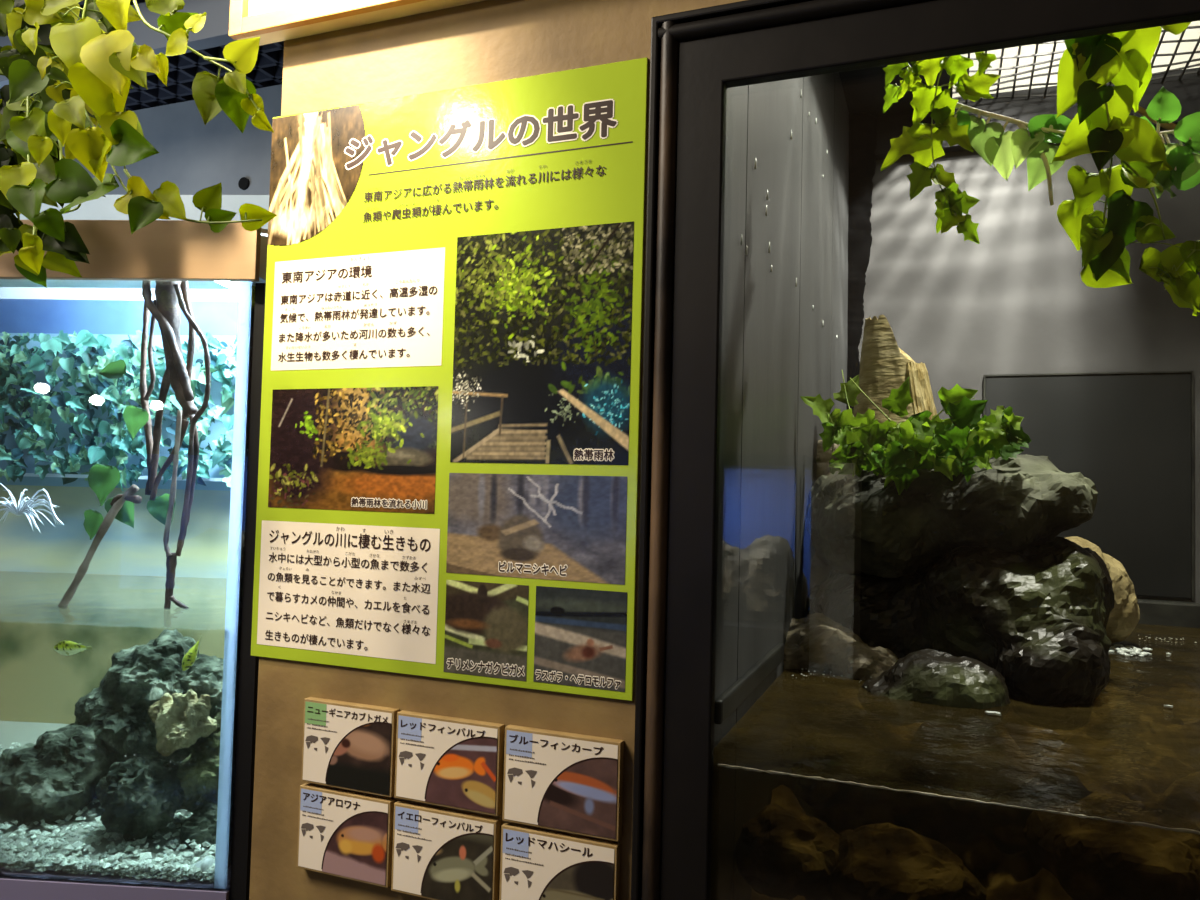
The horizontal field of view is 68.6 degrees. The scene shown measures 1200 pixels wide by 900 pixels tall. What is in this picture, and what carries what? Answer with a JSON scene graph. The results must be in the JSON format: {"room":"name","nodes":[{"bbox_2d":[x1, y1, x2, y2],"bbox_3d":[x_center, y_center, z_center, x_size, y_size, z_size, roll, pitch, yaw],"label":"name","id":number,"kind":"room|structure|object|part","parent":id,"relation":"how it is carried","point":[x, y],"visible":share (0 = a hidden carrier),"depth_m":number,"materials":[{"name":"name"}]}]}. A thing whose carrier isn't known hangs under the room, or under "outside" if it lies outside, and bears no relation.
{"room":"public aquarium","nodes":[
{"label":"public aquarium","id":0,"kind":"room"},
{"bbox_2d":[0,0,283,111],"bbox_3d":[-3.431,-1.729,4.200,5.297,0.070,1.200,1,-2,21],"label":"ceiling","id":1,"kind":"structure","parent":0,"point":[267,71],"depth_m":3.92,"materials":[{"name":"black metal"}]},
{"bbox_2d":[0,0,235,88],"bbox_3d":[-3.542,-1.607,4.055,5.200,0.190,0.060,1,-2,21],"label":"ceiling beam","id":2,"kind":"structure","parent":1,"relation":"attached to","point":[214,32],"depth_m":3.23,"materials":[{"name":"blue"}]},
{"bbox_2d":[33,84,281,194],"bbox_3d":[-3.366,-0.041,4.681,5.300,3.240,0.100,1,-2,21],"label":"wall","id":3,"kind":"structure","parent":0,"point":[193,155],"depth_m":4.11,"materials":[{"name":"paint"}]},
{"bbox_2d":[238,177,249,189],"bbox_3d":[-1.617,-1.210,3.996,0.056,0.055,0.012,1,-2,21],"label":"screw","id":4,"kind":"object","parent":3,"relation":"attached to","point":[243,183],"depth_m":3.99,"materials":[{"name":"black metal"}]},
{"bbox_2d":[249,0,744,899],"bbox_3d":[0.712,-0.219,0.945,2.589,3.500,0.090,1,-2,21],"label":"wall","id":5,"kind":"structure","parent":0,"point":[487,41],"depth_m":1.27,"materials":[{"name":"paint"}]},
{"bbox_2d":[230,283,265,899],"bbox_3d":[-0.562,0.625,1.399,0.026,1.786,0.046,1,-2,4],"label":"trim","id":6,"kind":"structure","parent":5,"relation":"attached to","point":[249,665],"depth_m":1.39,"materials":[{"name":"black"}]},
{"bbox_2d":[297,783,395,887],"bbox_3d":[-0.368,0.554,1.271,0.158,0.119,0.015,1,-2,21],"label":"card","id":7,"kind":"object","parent":5,"relation":"attached to","point":[342,833],"visible":1,"depth_m":1.26,"materials":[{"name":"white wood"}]},
{"bbox_2d":[302,806,332,820],"bbox_3d":[-0.410,0.529,1.281,0.055,0.015,0.001,1,-2,21],"label":"print","id":8,"kind":"object","parent":7,"relation":"attached to","point":[303,806],"depth_m":1.28},
{"bbox_2d":[322,813,387,884],"bbox_3d":[-0.351,0.561,1.256,0.108,0.099,0.001,1,-2,21],"label":"photo","id":9,"kind":"object","parent":7,"relation":"attached to","point":[357,850],"depth_m":1.25},
{"bbox_2d":[301,697,399,796],"bbox_3d":[-0.363,0.429,1.275,0.158,0.121,0.015,1,-2,21],"label":"card","id":10,"kind":"object","parent":5,"relation":"attached to","point":[347,745],"visible":1,"depth_m":1.27,"materials":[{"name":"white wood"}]},
{"bbox_2d":[307,718,336,732],"bbox_3d":[-0.406,0.402,1.285,0.054,0.015,0.001,1,-2,21],"label":"print","id":11,"kind":"object","parent":10,"relation":"attached to","point":[311,718],"depth_m":1.29},
{"bbox_2d":[326,723,390,794],"bbox_3d":[-0.346,0.436,1.260,0.108,0.099,0.001,1,-2,21],"label":"photo","id":12,"kind":"object","parent":10,"relation":"attached to","point":[361,761],"depth_m":1.26},
{"bbox_2d":[229,0,484,45],"bbox_3d":[-0.066,-0.835,1.208,1.080,0.388,0.043,1,-2,21],"label":"sign box","id":13,"kind":"object","parent":5,"relation":"attached to","point":[273,21],"visible":0.99,"depth_m":1.33,"materials":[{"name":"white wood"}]},
{"bbox_3d":[-0.562,-0.840,1.385,0.026,0.388,0.014,1,-2,21],"label":"frame rail","id":14,"kind":"part","parent":13,"relation":"part of","materials":[{"name":"brown wood"}]},
{"bbox_3d":[-0.075,-0.655,1.187,1.028,0.026,0.014,1,-2,21],"label":"frame rail","id":15,"kind":"part","parent":13,"relation":"part of","materials":[{"name":"brown wood"}]},
{"bbox_2d":[391,800,500,899],"bbox_3d":[-0.213,0.557,1.210,0.162,0.121,0.015,1,-2,21],"label":"card","id":16,"kind":"object","parent":5,"relation":"attached to","point":[438,853],"visible":1,"depth_m":1.20,"materials":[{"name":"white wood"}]},
{"bbox_2d":[397,824,430,840],"bbox_3d":[-0.258,0.531,1.221,0.055,0.015,0.001,1,-2,21],"label":"print","id":17,"kind":"object","parent":16,"relation":"attached to","point":[398,824],"depth_m":1.22},
{"bbox_2d":[421,834,492,899],"bbox_3d":[-0.195,0.565,1.195,0.108,0.099,0.001,1,-2,21],"label":"photo","id":18,"kind":"object","parent":16,"relation":"attached to","point":[461,869],"depth_m":1.19},
{"bbox_2d":[251,57,647,700],"bbox_3d":[-0.237,-0.101,1.258,0.621,0.841,0.005,1,-2,21],"label":"poster","id":19,"kind":"object","parent":5,"relation":"attached to","point":[448,466],"visible":1,"depth_m":1.24,"materials":[{"name":"green paper"}]},
{"bbox_2d":[267,105,365,245],"bbox_3d":[-0.435,-0.419,1.349,0.178,0.205,0.001,1,-2,21],"label":"photo","id":20,"kind":"object","parent":19,"relation":"attached to","point":[311,184],"depth_m":1.35},
{"bbox_3d":[-0.376,0.204,1.295,0.317,0.189,0.001,1,-2,21],"label":"text panel","id":21,"kind":"part","parent":19,"relation":"part of","materials":[{"name":"white paper"}]},
{"bbox_2d":[268,386,438,513],"bbox_3d":[-0.370,-0.002,1.303,0.296,0.182,0.001,1,-2,21],"label":"photo","id":22,"kind":"object","parent":19,"relation":"attached to","point":[332,449],"depth_m":1.30,"materials":[{"name":"multicoloured"}]},
{"bbox_3d":[-0.366,-0.206,1.312,0.305,0.170,0.001,1,-2,21],"label":"text panel","id":23,"kind":"part","parent":19,"relation":"part of","materials":[{"name":"white paper"}]},
{"bbox_2d":[444,580,528,680],"bbox_3d":[-0.157,0.246,1.207,0.128,0.128,0.001,1,-2,21],"label":"photo","id":24,"kind":"object","parent":19,"relation":"attached to","point":[486,622],"depth_m":1.21,"materials":[{"name":"multicoloured"}]},
{"bbox_2d":[446,473,626,584],"bbox_3d":[-0.090,0.103,1.188,0.266,0.140,0.001,1,-2,21],"label":"photo","id":25,"kind":"object","parent":19,"relation":"attached to","point":[502,528],"depth_m":1.19,"materials":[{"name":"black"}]},
{"bbox_2d":[450,221,633,464],"bbox_3d":[-0.083,-0.142,1.198,0.266,0.320,0.001,1,-2,21],"label":"photo","id":26,"kind":"object","parent":19,"relation":"attached to","point":[542,312],"depth_m":1.20,"materials":[{"name":"multicoloured"}]},
{"bbox_2d":[533,586,626,691],"bbox_3d":[-0.027,0.247,1.156,0.130,0.128,0.001,1,-2,21],"label":"photo","id":27,"kind":"object","parent":19,"relation":"attached to","point":[580,632],"depth_m":1.16,"materials":[{"name":"multicoloured"}]},
{"bbox_2d":[394,710,504,815],"bbox_3d":[-0.209,0.430,1.215,0.164,0.119,0.015,1,-2,21],"label":"card","id":28,"kind":"object","parent":5,"relation":"attached to","point":[445,761],"visible":1,"depth_m":1.21,"materials":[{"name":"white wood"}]},
{"bbox_2d":[400,733,433,747],"bbox_3d":[-0.255,0.405,1.226,0.055,0.015,0.001,1,-2,21],"label":"print","id":29,"kind":"object","parent":28,"relation":"attached to","point":[401,733],"depth_m":1.23},
{"bbox_2d":[425,738,496,813],"bbox_3d":[-0.190,0.437,1.199,0.108,0.099,0.001,1,-2,21],"label":"photo","id":30,"kind":"object","parent":28,"relation":"attached to","point":[465,776],"depth_m":1.20},
{"bbox_2d":[499,822,620,899],"bbox_3d":[-0.054,0.564,1.148,0.165,0.124,0.015,1,-2,21],"label":"card","id":31,"kind":"object","parent":5,"relation":"attached to","point":[536,863],"visible":1,"depth_m":1.14,"materials":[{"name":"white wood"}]},
{"bbox_2d":[505,847,542,865],"bbox_3d":[-0.100,0.536,1.159,0.056,0.015,0.001,1,-2,21],"label":"print","id":32,"kind":"object","parent":31,"relation":"attached to","point":[506,847],"depth_m":1.16},
{"bbox_2d":[540,862,613,899],"bbox_3d":[-0.034,0.573,1.132,0.108,0.099,0.001,1,-2,21],"label":"photo","id":33,"kind":"object","parent":31,"relation":"attached to","point":[593,880],"depth_m":1.13},
{"bbox_2d":[502,725,623,841],"bbox_3d":[-0.050,0.434,1.153,0.165,0.124,0.015,1,-2,21],"label":"card","id":34,"kind":"object","parent":5,"relation":"attached to","point":[554,780],"visible":1,"depth_m":1.14,"materials":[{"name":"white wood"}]},
{"bbox_2d":[509,748,545,764],"bbox_3d":[-0.096,0.406,1.164,0.054,0.015,0.001,1,-2,21],"label":"print","id":35,"kind":"object","parent":34,"relation":"attached to","point":[510,748],"depth_m":1.17},
{"bbox_2d":[538,759,616,838],"bbox_3d":[-0.030,0.443,1.137,0.108,0.099,0.001,1,-2,21],"label":"photo","id":36,"kind":"object","parent":34,"relation":"attached to","point":[582,799],"depth_m":1.13},
{"bbox_2d":[631,0,1199,899],"bbox_3d":[0.716,0.156,0.871,1.422,1.425,0.033,1,-2,21],"label":"window frame","id":37,"kind":"structure","parent":5,"relation":"in","point":[697,55],"depth_m":1.10,"materials":[{"name":"black paint"}]},
{"bbox_3d":[0.072,0.154,1.113,0.025,1.415,0.016,1,-2,21],"label":"moulding","id":38,"kind":"part","parent":37,"relation":"part of","materials":[{"name":"brown paint"}]},
{"bbox_3d":[0.730,-0.534,0.891,1.402,0.025,0.016,1,-2,21],"label":"moulding","id":39,"kind":"part","parent":37,"relation":"part of","materials":[{"name":"black paint"}]},
{"bbox_3d":[0.720,0.147,0.892,1.286,1.325,0.007,1,-2,21],"label":"window","id":40,"kind":"structure","parent":5,"relation":"in","visible":0},
{"bbox_2d":[718,764,1199,834],"bbox_3d":[0.696,0.402,0.896,1.174,0.005,0.004,1,-2,21],"label":"waterline deposit","id":41,"kind":"object","parent":40,"relation":"attached to","point":[724,765],"visible":1,"depth_m":1.01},
{"bbox_2d":[714,72,848,746],"bbox_3d":[0.466,-0.291,2.040,0.045,2.520,1.758,1,-2,21],"label":"wall","id":42,"kind":"structure","parent":0,"point":[777,350],"depth_m":1.60,"materials":[{"name":"grey paint"}]},
{"bbox_2d":[714,643,783,724],"bbox_3d":[0.250,0.367,1.423,0.012,0.033,0.500,1,-2,21],"label":"baseboard","id":43,"kind":"structure","parent":42,"relation":"attached to","point":[734,696],"depth_m":1.34,"materials":[{"name":"black rubber"}]},
{"bbox_2d":[740,90,837,338],"bbox_3d":[0.446,-0.527,1.911,0.004,0.512,1.264,1,-2,21],"label":"drip","id":44,"kind":"object","parent":42,"relation":"attached to","point":[755,167],"visible":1,"depth_m":1.52,"materials":[{"name":"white water"}]},
{"bbox_2d":[839,26,1199,117],"bbox_3d":[1.091,-1.120,1.838,1.330,0.061,1.758,1,-2,21],"label":"ceiling","id":45,"kind":"structure","parent":0,"point":[864,91],"depth_m":2.56,"materials":[{"name":"black metal"}]},
{"bbox_2d":[874,78,1199,159],"bbox_3d":[1.417,-0.994,2.621,1.286,0.119,0.048,1,-2,21],"label":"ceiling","id":46,"kind":"structure","parent":45,"relation":"attached to","point":[1187,92],"depth_m":2.65,"materials":[{"name":"black"}]},
{"bbox_2d":[858,21,1199,602],"bbox_3d":[1.392,-0.243,2.647,1.340,2.520,0.072,1,-2,21],"label":"wall","id":47,"kind":"structure","parent":0,"point":[1017,300],"depth_m":2.69,"materials":[{"name":"grey paint"}]},
{"bbox_2d":[846,113,877,412],"bbox_3d":[0.796,-0.076,2.812,0.165,1.970,0.165,1,-2,21],"label":"trim","id":48,"kind":"structure","parent":47,"relation":"attached to","point":[862,126],"depth_m":2.79,"materials":[{"name":"black plastic"}]},
{"bbox_2d":[983,370,1193,600],"bbox_3d":[1.421,0.096,2.583,0.545,0.648,0.015,1,-2,21],"label":"wall panel","id":49,"kind":"object","parent":47,"relation":"attached to","point":[1131,434],"visible":0.71,"depth_m":2.54,"materials":[{"name":"paint"}]},
{"bbox_2d":[1137,599,1199,627],"bbox_3d":[1.401,0.469,2.548,1.240,0.090,0.058,1,-2,21],"label":"baseboard","id":50,"kind":"structure","parent":47,"relation":"attached to","point":[1152,612],"depth_m":2.45,"materials":[{"name":"black rubber"}]},
{"bbox_2d":[1052,22,1190,287],"bbox_3d":[0.813,-0.525,1.372,0.221,0.548,0.078,2,-2,-2],"label":"vine","id":51,"kind":"object","parent":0,"point":[1103,127],"visible":0.9,"depth_m":1.36,"materials":[{"name":"green plant"}]},
{"bbox_2d":[954,86,1199,205],"bbox_3d":[0.778,-0.521,1.462,0.456,0.235,0.072,0,-3,25],"label":"ivy leaves","id":52,"kind":"object","parent":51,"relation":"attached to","point":[997,147],"visible":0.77,"depth_m":1.46,"materials":[{"name":"green plant"}]},
{"bbox_2d":[881,51,1000,243],"bbox_3d":[0.581,-0.591,1.512,0.200,0.478,0.079,1,-2,21],"label":"ivy vine","id":53,"kind":"object","parent":52,"relation":"hanging from","point":[923,141],"visible":0.8,"depth_m":1.50,"materials":[{"name":"green plant"}]},
{"bbox_2d":[1132,106,1176,129],"bbox_3d":[0.959,-0.555,1.468,0.195,0.104,0.022,1,-2,14],"label":"twig","id":54,"kind":"object","parent":52,"relation":"attached to","point":[1169,126],"visible":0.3,"depth_m":1.47,"materials":[{"name":"brown wood"}]},
{"bbox_3d":[0.807,-0.542,1.362,0.122,0.514,0.037,1,-2,12],"label":"stem","id":55,"kind":"part","parent":51,"relation":"part of","materials":[{"name":"green plant"}]},
{"bbox_2d":[1131,240,1199,315],"bbox_3d":[0.869,-0.265,1.333,0.160,0.113,0.062,1,-2,1],"label":"vine","id":56,"kind":"object","parent":51,"relation":"attached to","point":[1177,266],"visible":0.99,"depth_m":1.33,"materials":[{"name":"green plant"}]},
{"bbox_3d":[0.869,-0.282,1.333,0.169,0.079,0.003,1,-2,21],"label":"stem","id":57,"kind":"part","parent":56,"relation":"part of","materials":[{"name":"green plant"}]},
{"bbox_3d":[-2.086,1.544,2.221,9.500,0.060,5.800,1,-2,21],"label":"floor","id":58,"kind":"structure","parent":0,"visible":0},
{"bbox_2d":[0,195,268,899],"bbox_3d":[-1.087,0.053,1.791,1.120,1.377,0.746,1,-2,4],"label":"aquarium","id":59,"kind":"object","parent":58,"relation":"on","point":[39,684],"visible":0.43,"depth_m":2.13,"materials":[{"name":"clear glass"}]},
{"bbox_2d":[0,483,63,531],"bbox_3d":[-1.137,0.113,1.735,0.162,0.097,0.082,1,-2,7],"label":"spiky plant","id":60,"kind":"object","parent":59,"relation":"in","point":[25,508],"visible":1,"depth_m":1.73,"materials":[{"name":"white plant"}]},
{"bbox_2d":[0,723,115,827],"bbox_3d":[-1.045,0.627,1.636,0.260,0.231,0.165,1,-2,7],"label":"rock","id":61,"kind":"object","parent":59,"relation":"in","point":[51,779],"visible":0.84,"depth_m":1.59,"materials":[{"name":"grey stone"}]},
{"bbox_2d":[0,721,215,882],"bbox_3d":[-1.115,0.665,1.764,1.097,0.054,0.693,1,-2,4],"label":"gravel","id":62,"kind":"object","parent":59,"relation":"in","point":[81,844],"visible":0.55,"depth_m":1.47,"materials":[{"name":"grey gravel"}]},
{"bbox_2d":[74,629,198,799],"bbox_3d":[-0.930,0.521,1.727,0.288,0.337,0.196,1,-2,21],"label":"rock","id":63,"kind":"object","parent":62,"relation":"on","point":[138,676],"visible":0.5,"depth_m":1.66,"materials":[{"name":"grey stone"}]},
{"bbox_2d":[95,757,182,840],"bbox_3d":[-0.801,0.605,1.538,0.140,0.137,0.128,1,-2,21],"label":"rock","id":64,"kind":"object","parent":62,"relation":"on","point":[139,797],"visible":0.96,"depth_m":1.50,"materials":[{"name":"grey stone"}]},
{"bbox_2d":[148,689,216,755],"bbox_3d":[-0.751,0.479,1.560,0.127,0.113,0.078,1,-2,12],"label":"rock","id":65,"kind":"object","parent":64,"relation":"on","point":[180,719],"visible":1,"depth_m":1.55,"materials":[{"name":"beige stone"}]},
{"bbox_2d":[165,856,214,879],"bbox_3d":[-0.656,0.671,1.415,0.080,0.039,0.033,1,-2,14],"label":"shell","id":66,"kind":"object","parent":62,"relation":"on","point":[207,862],"visible":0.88,"depth_m":1.40,"materials":[{"name":"white"}]},
{"bbox_2d":[176,712,220,812],"bbox_3d":[-0.705,0.570,1.596,0.111,0.183,0.137,1,-2,21],"label":"rock","id":67,"kind":"object","parent":62,"relation":"on","point":[198,774],"visible":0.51,"depth_m":1.55,"materials":[{"name":"grey stone"}]},
{"bbox_2d":[0,571,226,624],"bbox_3d":[-1.113,0.489,1.772,1.090,0.401,0.689,1,-2,4],"label":"water","id":68,"kind":"object","parent":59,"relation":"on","point":[9,573],"visible":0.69,"depth_m":1.87,"materials":[{"name":"clear liquid"}]},
{"bbox_2d":[54,640,91,655],"bbox_3d":[-0.916,0.344,1.532,0.061,0.028,0.025,2,-2,-18],"label":"fish","id":69,"kind":"object","parent":68,"relation":"in","point":[65,647],"visible":1,"depth_m":1.52},
{"bbox_2d":[181,635,201,670],"bbox_3d":[-0.704,0.350,1.516,0.026,0.058,0.038,1,-2,21],"label":"fish","id":70,"kind":"object","parent":68,"relation":"in","point":[189,658],"visible":1,"depth_m":1.50},
{"bbox_3d":[-1.079,0.506,2.126,1.109,0.401,0.020,1,-2,4],"label":"panel","id":71,"kind":"part","parent":59,"relation":"part of","materials":[{"name":"clear glass"}]},
{"bbox_3d":[-1.121,0.191,1.434,1.109,0.972,0.008,1,-2,4],"label":"glass","id":72,"kind":"part","parent":59,"relation":"part of","materials":[{"name":"clear glass"}]},
{"bbox_3d":[-1.109,0.716,1.766,1.109,0.050,0.724,1,-2,4],"label":"tank","id":73,"kind":"part","parent":59,"relation":"part of","materials":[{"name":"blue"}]},
{"bbox_3d":[-1.071,0.200,2.138,1.109,0.211,0.020,1,-2,4],"label":"panel","id":74,"kind":"part","parent":59,"relation":"part of","materials":[{"name":"clear glass"}]},
{"bbox_3d":[-1.173,-0.373,1.859,0.720,0.015,0.200,1,-2,4],"label":"lamp lid","id":75,"kind":"part","parent":59,"relation":"part of","materials":[{"name":"white plastic"}]},
{"bbox_2d":[0,330,236,490],"bbox_3d":[-1.066,-0.094,2.085,1.050,0.383,0.136,1,-2,5],"label":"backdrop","id":76,"kind":"structure","parent":59,"relation":"in","point":[105,390],"depth_m":2.07,"materials":[{"name":"green plant"}]},
{"bbox_3d":[-1.064,-0.093,2.150,1.109,0.375,0.020,1,-2,4],"label":"panel","id":77,"kind":"part","parent":59,"relation":"part of","materials":[{"name":"glass"}]},
{"bbox_2d":[0,220,267,300],"bbox_3d":[-1.077,-0.383,1.803,1.288,0.233,1.032,1,-2,21],"label":"hood","id":78,"kind":"object","parent":59,"relation":"attached to","point":[224,264],"depth_m":1.41,"materials":[{"name":"brown wood"}]},
{"bbox_2d":[58,281,210,609],"bbox_3d":[-0.856,-0.040,1.673,0.255,0.674,0.117,1,-2,4],"label":"branch","id":79,"kind":"object","parent":59,"relation":"hanging from","point":[166,309],"visible":0.97,"depth_m":1.66,"materials":[{"name":"wood"}]},
{"bbox_2d":[83,359,175,539],"bbox_3d":[-0.888,0.000,1.677,0.174,0.346,0.040,2,-2,-4],"label":"leaves","id":80,"kind":"object","parent":79,"relation":"attached to","point":[102,478],"visible":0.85,"depth_m":1.67,"materials":[{"name":"green plant"}]},
{"bbox_2d":[0,0,276,287],"bbox_3d":[-0.759,-0.495,1.237,0.788,0.575,0.208,0,-3,34],"label":"trailing vine","id":81,"kind":"object","parent":59,"relation":"hanging from","point":[96,60],"visible":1,"depth_m":1.10,"materials":[{"name":"green plant"}]},
{"bbox_2d":[133,0,273,132],"bbox_3d":[-0.516,-0.530,1.108,0.247,0.274,0.062,1,-2,21],"label":"trailing vine","id":82,"kind":"object","parent":81,"relation":"hanging from","point":[232,93],"visible":0.92,"depth_m":1.09,"materials":[{"name":"green plant"}]},
{"bbox_2d":[168,801,217,848],"bbox_3d":[-0.707,0.680,1.556,0.196,0.129,0.122,1,-2,21],"label":"rock","id":83,"kind":"object","parent":59,"relation":"in","point":[201,826],"visible":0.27,"depth_m":1.50,"materials":[{"name":"grey stone"}]},
{"bbox_2d":[164,654,223,762],"bbox_3d":[-0.801,0.564,1.746,0.247,0.324,0.149,1,-2,21],"label":"rock","id":84,"kind":"object","parent":59,"relation":"in","point":[205,676],"visible":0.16,"depth_m":1.69,"materials":[{"name":"pale beige rock"}]},
{"bbox_3d":[-0.547,0.218,1.744,0.008,0.972,0.692,1,-2,4],"label":"glass","id":85,"kind":"part","parent":59,"relation":"part of","materials":[{"name":"clear glass"}]},
{"bbox_3d":[1.045,0.701,1.724,1.274,0.281,1.820,1,-2,21],"label":"floor","id":86,"kind":"structure","parent":0,"visible":0},
{"bbox_2d":[711,624,1199,899],"bbox_3d":[1.046,0.645,1.726,1.274,0.403,1.825,1,-2,21],"label":"pond water","id":87,"kind":"object","parent":86,"relation":"in","point":[1124,755],"visible":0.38,"depth_m":1.08,"materials":[{"name":"liquid"}]},
{"bbox_2d":[809,552,831,591],"bbox_3d":[0.594,0.302,2.167,0.342,0.262,0.236,4,-3,-44],"label":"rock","id":88,"kind":"object","parent":87,"relation":"on","point":[819,574],"visible":0.04,"depth_m":2.06,"materials":[{"name":"grey stone"}]},
{"bbox_2d":[784,613,897,679],"bbox_3d":[0.464,0.410,1.786,0.299,0.144,0.247,0,-3,30],"label":"rock","id":89,"kind":"object","parent":87,"relation":"in","point":[816,642],"visible":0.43,"depth_m":1.70,"materials":[{"name":"grey stone"}]},
{"bbox_2d":[861,649,1010,708],"bbox_3d":[0.586,0.424,1.554,0.252,0.136,0.211,1,-2,21],"label":"rock","id":90,"kind":"object","parent":87,"relation":"in","point":[928,676],"visible":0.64,"depth_m":1.49,"materials":[{"name":"grey stone"}]},
{"bbox_2d":[805,536,1114,703],"bbox_3d":[0.749,0.346,1.841,0.465,0.352,0.674,3,-3,-39],"label":"boulder","id":91,"kind":"object","parent":87,"relation":"in","point":[1037,616],"visible":0.62,"depth_m":1.63,"materials":[{"name":"grey stone"}]},
{"bbox_2d":[805,454,1097,577],"bbox_3d":[0.749,0.163,1.943,0.590,0.306,0.546,1,-2,21],"label":"boulder","id":92,"kind":"object","parent":91,"relation":"on","point":[855,525],"visible":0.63,"depth_m":1.75,"materials":[{"name":"grey stone"}]},
{"bbox_2d":[816,440,839,478],"bbox_3d":[0.584,0.049,2.196,0.170,0.151,0.155,1,-2,21],"label":"rock","id":93,"kind":"object","parent":92,"relation":"on","point":[823,458],"visible":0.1,"depth_m":2.14,"materials":[{"name":"grey stone"}]},
{"bbox_2d":[853,314,936,423],"bbox_3d":[0.686,-0.156,2.043,0.217,0.311,0.191,1,-2,21],"label":"tree stump","id":94,"kind":"object","parent":92,"relation":"on","point":[884,367],"visible":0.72,"depth_m":2.00,"materials":[{"name":"brown wood"}]},
{"bbox_2d":[801,370,1031,494],"bbox_3d":[0.637,-0.044,1.791,0.438,0.273,0.214,1,-2,21],"label":"ivy plant","id":95,"kind":"object","parent":92,"relation":"on","point":[966,440],"visible":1,"depth_m":1.73,"materials":[{"name":"green plant"}]},
{"bbox_3d":[0.644,-0.073,1.777,0.380,0.218,0.174,0,-3,32],"label":"stem","id":96,"kind":"part","parent":95,"relation":"part of","materials":[{"name":"green plant"}]},
{"bbox_2d":[985,711,1000,715],"bbox_3d":[0.625,0.419,1.399,0.024,0.005,0.012,1,-2,21],"label":"scrap","id":97,"kind":"object","parent":87,"relation":"on","point":[986,712],"visible":1,"depth_m":1.40,"materials":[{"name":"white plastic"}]},
{"bbox_2d":[1066,536,1139,643],"bbox_3d":[1.174,0.334,2.094,0.202,0.256,0.257,1,-2,21],"label":"rock","id":98,"kind":"object","parent":87,"relation":"on","point":[1123,619],"visible":0.38,"depth_m":2.03,"materials":[{"name":"beige stone"}]},
{"bbox_2d":[1109,644,1170,656],"bbox_3d":[1.208,0.458,2.005,0.133,0.013,0.117,3,-3,-34],"label":"foam","id":99,"kind":"object","parent":87,"relation":"on","point":[1120,649],"visible":0.92,"depth_m":2.00,"materials":[{"name":"white"}]}
]}

